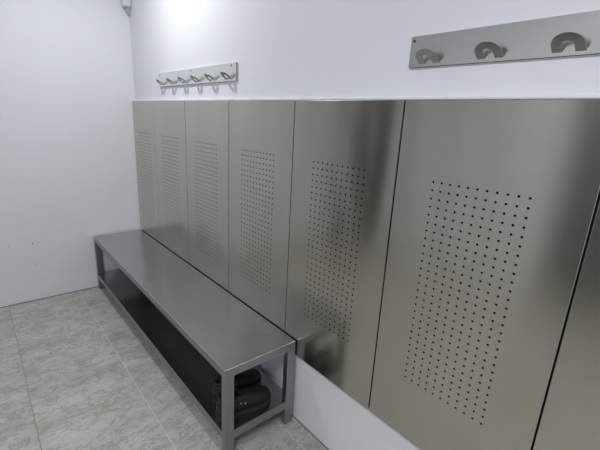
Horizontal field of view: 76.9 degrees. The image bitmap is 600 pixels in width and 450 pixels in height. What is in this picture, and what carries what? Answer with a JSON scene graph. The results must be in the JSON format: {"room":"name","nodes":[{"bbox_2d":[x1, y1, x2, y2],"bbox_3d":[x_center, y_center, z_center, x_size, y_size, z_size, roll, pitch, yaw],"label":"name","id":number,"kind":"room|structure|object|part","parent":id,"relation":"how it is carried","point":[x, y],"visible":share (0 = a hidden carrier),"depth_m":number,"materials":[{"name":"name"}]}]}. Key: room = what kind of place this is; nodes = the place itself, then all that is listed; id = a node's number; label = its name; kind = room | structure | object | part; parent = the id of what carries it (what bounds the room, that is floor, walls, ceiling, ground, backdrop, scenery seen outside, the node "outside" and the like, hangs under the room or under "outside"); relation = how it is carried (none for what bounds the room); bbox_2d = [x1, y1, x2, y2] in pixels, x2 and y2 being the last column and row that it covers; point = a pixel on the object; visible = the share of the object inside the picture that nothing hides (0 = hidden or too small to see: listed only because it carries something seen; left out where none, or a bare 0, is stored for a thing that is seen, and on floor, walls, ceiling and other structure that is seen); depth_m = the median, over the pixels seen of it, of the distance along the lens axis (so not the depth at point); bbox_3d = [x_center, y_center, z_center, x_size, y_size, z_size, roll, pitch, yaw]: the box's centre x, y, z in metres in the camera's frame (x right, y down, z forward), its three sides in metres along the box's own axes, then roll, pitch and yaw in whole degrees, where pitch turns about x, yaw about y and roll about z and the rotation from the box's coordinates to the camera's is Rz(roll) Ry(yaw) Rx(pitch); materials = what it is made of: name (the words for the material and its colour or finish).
{"room":"changing room","nodes":[
{"label":"changing room","id":0,"kind":"room"},
{"bbox_2d":[0,0,140,306],"bbox_3d":[-2.349,-0.622,2.280,2.800,2.600,0.100,-10,20,-39],"label":"wall","id":1,"kind":"structure","parent":0,"point":[68,169],"depth_m":2.77,"materials":[{"name":"paint"}]},
{"bbox_2d":[0,286,97,307],"bbox_3d":[-2.419,0.645,2.558,2.700,0.005,0.004,-10,20,-39],"label":"trim","id":2,"kind":"structure","parent":1,"relation":"attached to","point":[96,286],"depth_m":2.93,"materials":[{"name":"grey"}]},
{"bbox_2d":[0,287,326,449],"bbox_3d":[-0.675,1.332,0.616,2.900,0.100,5.600,-10,20,-39],"label":"floor","id":3,"kind":"structure","parent":0,"point":[76,373],"depth_m":1.98,"materials":[{"name":"tile"}]},
{"bbox_2d":[93,230,295,449],"bbox_3d":[-0.849,0.529,2.443,0.370,0.450,2.098,-10,20,-39],"label":"bench","id":4,"kind":"object","parent":3,"relation":"on","point":[200,331],"visible":1,"depth_m":1.99,"materials":[{"name":"grey metal"}]},
{"bbox_3d":[-1.642,0.310,3.090,0.043,0.444,0.030,-10,20,-39],"label":"leg","id":5,"kind":"part","parent":4,"relation":"part of","materials":[{"name":"metal"}]},
{"bbox_3d":[-0.967,0.357,2.282,0.030,0.034,2.036,-10,20,-39],"label":"rail","id":6,"kind":"part","parent":4,"relation":"part of","materials":[{"name":"metal"}]},
{"bbox_3d":[-0.983,0.659,2.366,0.030,0.040,2.036,-10,20,-39],"label":"rail","id":7,"kind":"part","parent":4,"relation":"part of","materials":[{"name":"metal"}]},
{"bbox_2d":[98,268,284,430],"bbox_3d":[-0.854,0.616,2.468,0.366,0.002,2.088,-10,20,-39],"label":"shelf","id":8,"kind":"object","parent":4,"relation":"attached to","point":[195,373],"depth_m":2.12,"materials":[{"name":"metal"}]},
{"bbox_3d":[-0.304,0.797,1.592,0.043,0.444,0.030,-10,20,-39],"label":"leg","id":9,"kind":"part","parent":4,"relation":"part of","materials":[{"name":"metal"}]},
{"bbox_2d":[212,368,260,404],"bbox_3d":[-0.301,0.758,1.845,0.103,0.112,0.272,17,21,42],"label":"shoe","id":10,"kind":"object","parent":4,"relation":"on","point":[250,378],"visible":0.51,"depth_m":1.83,"materials":[{"name":"black leather"}]},
{"bbox_2d":[215,385,270,422],"bbox_3d":[-0.253,0.791,1.736,0.272,0.112,0.103,-8,19,-36],"label":"shoe","id":11,"kind":"object","parent":4,"relation":"on","point":[249,400],"visible":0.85,"depth_m":1.71,"materials":[{"name":"black leather"}]},
{"bbox_3d":[-0.187,0.880,1.725,0.282,0.040,0.030,-10,20,-39],"label":"rail","id":12,"kind":"part","parent":4,"relation":"part of","materials":[{"name":"metal"}]},
{"bbox_3d":[-0.171,0.578,1.641,0.282,0.034,0.030,-10,20,-39],"label":"rail","id":13,"kind":"part","parent":4,"relation":"part of","materials":[{"name":"metal"}]},
{"bbox_3d":[-0.057,0.753,1.798,0.043,0.444,0.030,-10,20,-39],"label":"leg","id":14,"kind":"part","parent":4,"relation":"part of","materials":[{"name":"metal"}]},
{"bbox_2d":[130,0,599,449],"bbox_3d":[0.458,-0.158,1.144,0.100,2.600,5.400,-10,20,-39],"label":"wall","id":15,"kind":"structure","parent":0,"point":[280,48],"depth_m":1.46,"materials":[{"name":"paint"}]},
{"bbox_2d":[121,0,130,15],"bbox_3d":[-1.284,-1.644,2.784,0.059,0.165,0.064,-10,20,-39],"label":"sensor","id":16,"kind":"object","parent":15,"relation":"attached to","point":[126,4],"visible":1,"depth_m":2.78,"materials":[{"name":"white plastic"}]},
{"bbox_2d":[132,101,159,242],"bbox_3d":[-1.208,-0.385,2.993,0.022,1.134,0.452,-10,20,-39],"label":"panel","id":17,"kind":"object","parent":15,"relation":"attached to","point":[143,112],"visible":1,"depth_m":2.96,"materials":[{"name":"silver metal"}]},
{"bbox_2d":[153,101,189,264],"bbox_3d":[-0.891,-0.270,2.639,0.022,1.134,0.525,-10,20,-39],"label":"panel","id":18,"kind":"object","parent":15,"relation":"attached to","point":[169,116],"visible":1,"depth_m":2.60,"materials":[{"name":"silver metal"}]},
{"bbox_2d":[156,62,237,86],"bbox_3d":[-0.650,-0.867,2.198,0.052,0.086,1.000,-10,20,-39],"label":"hook rail","id":19,"kind":"object","parent":15,"relation":"attached to","point":[226,72],"visible":1,"depth_m":2.12,"materials":[{"name":"metal"}]},
{"bbox_2d":[185,101,228,292],"bbox_3d":[-0.551,-0.146,2.258,0.022,1.134,0.525,-10,20,-39],"label":"panel","id":20,"kind":"object","parent":15,"relation":"attached to","point":[206,122],"visible":1,"depth_m":2.21,"materials":[{"name":"silver metal"}]},
{"bbox_2d":[229,100,294,332],"bbox_3d":[-0.211,-0.022,1.877,0.022,1.134,0.525,-10,20,-39],"label":"panel","id":21,"kind":"object","parent":15,"relation":"attached to","point":[261,133],"visible":1,"depth_m":1.82,"materials":[{"name":"silver metal"}]},
{"bbox_2d":[292,415,328,449],"bbox_3d":[0.354,1.098,1.457,0.004,0.004,5.396,-10,20,-39],"label":"trim","id":22,"kind":"structure","parent":15,"relation":"attached to","point":[292,415],"depth_m":1.79,"materials":[{"name":"grey"}]},
{"bbox_2d":[285,100,405,408],"bbox_3d":[0.129,0.102,1.496,0.022,1.134,0.525,-10,20,-39],"label":"panel","id":23,"kind":"object","parent":15,"relation":"attached to","point":[346,153],"visible":0.99,"depth_m":1.44,"materials":[{"name":"silver metal"}]},
{"bbox_2d":[132,94,599,100],"bbox_3d":[-0.157,-0.565,1.699,0.020,0.010,3.608,-10,20,-39],"label":"trim","id":24,"kind":"structure","parent":15,"relation":"attached to","point":[532,96],"depth_m":1.09,"materials":[{"name":"silver metal"}]},
{"bbox_2d":[369,99,599,449],"bbox_3d":[0.470,0.226,1.115,0.022,1.134,0.525,-10,20,-39],"label":"panel","id":25,"kind":"object","parent":15,"relation":"attached to","point":[496,201],"visible":1,"depth_m":1.04,"materials":[{"name":"silver metal"}]},
{"bbox_2d":[409,10,599,67],"bbox_3d":[0.640,-0.395,0.754,0.052,0.086,1.000,-10,20,-39],"label":"hook rail","id":26,"kind":"object","parent":15,"relation":"attached to","point":[576,34],"visible":1,"depth_m":0.92,"materials":[{"name":"metal"}]},
{"bbox_2d":[533,200,599,449],"bbox_3d":[0.810,0.349,0.734,0.022,1.134,0.525,-10,20,-39],"label":"panel","id":27,"kind":"object","parent":15,"relation":"attached to","point":[570,419],"visible":1,"depth_m":0.89,"materials":[{"name":"silver metal"}]}
]}

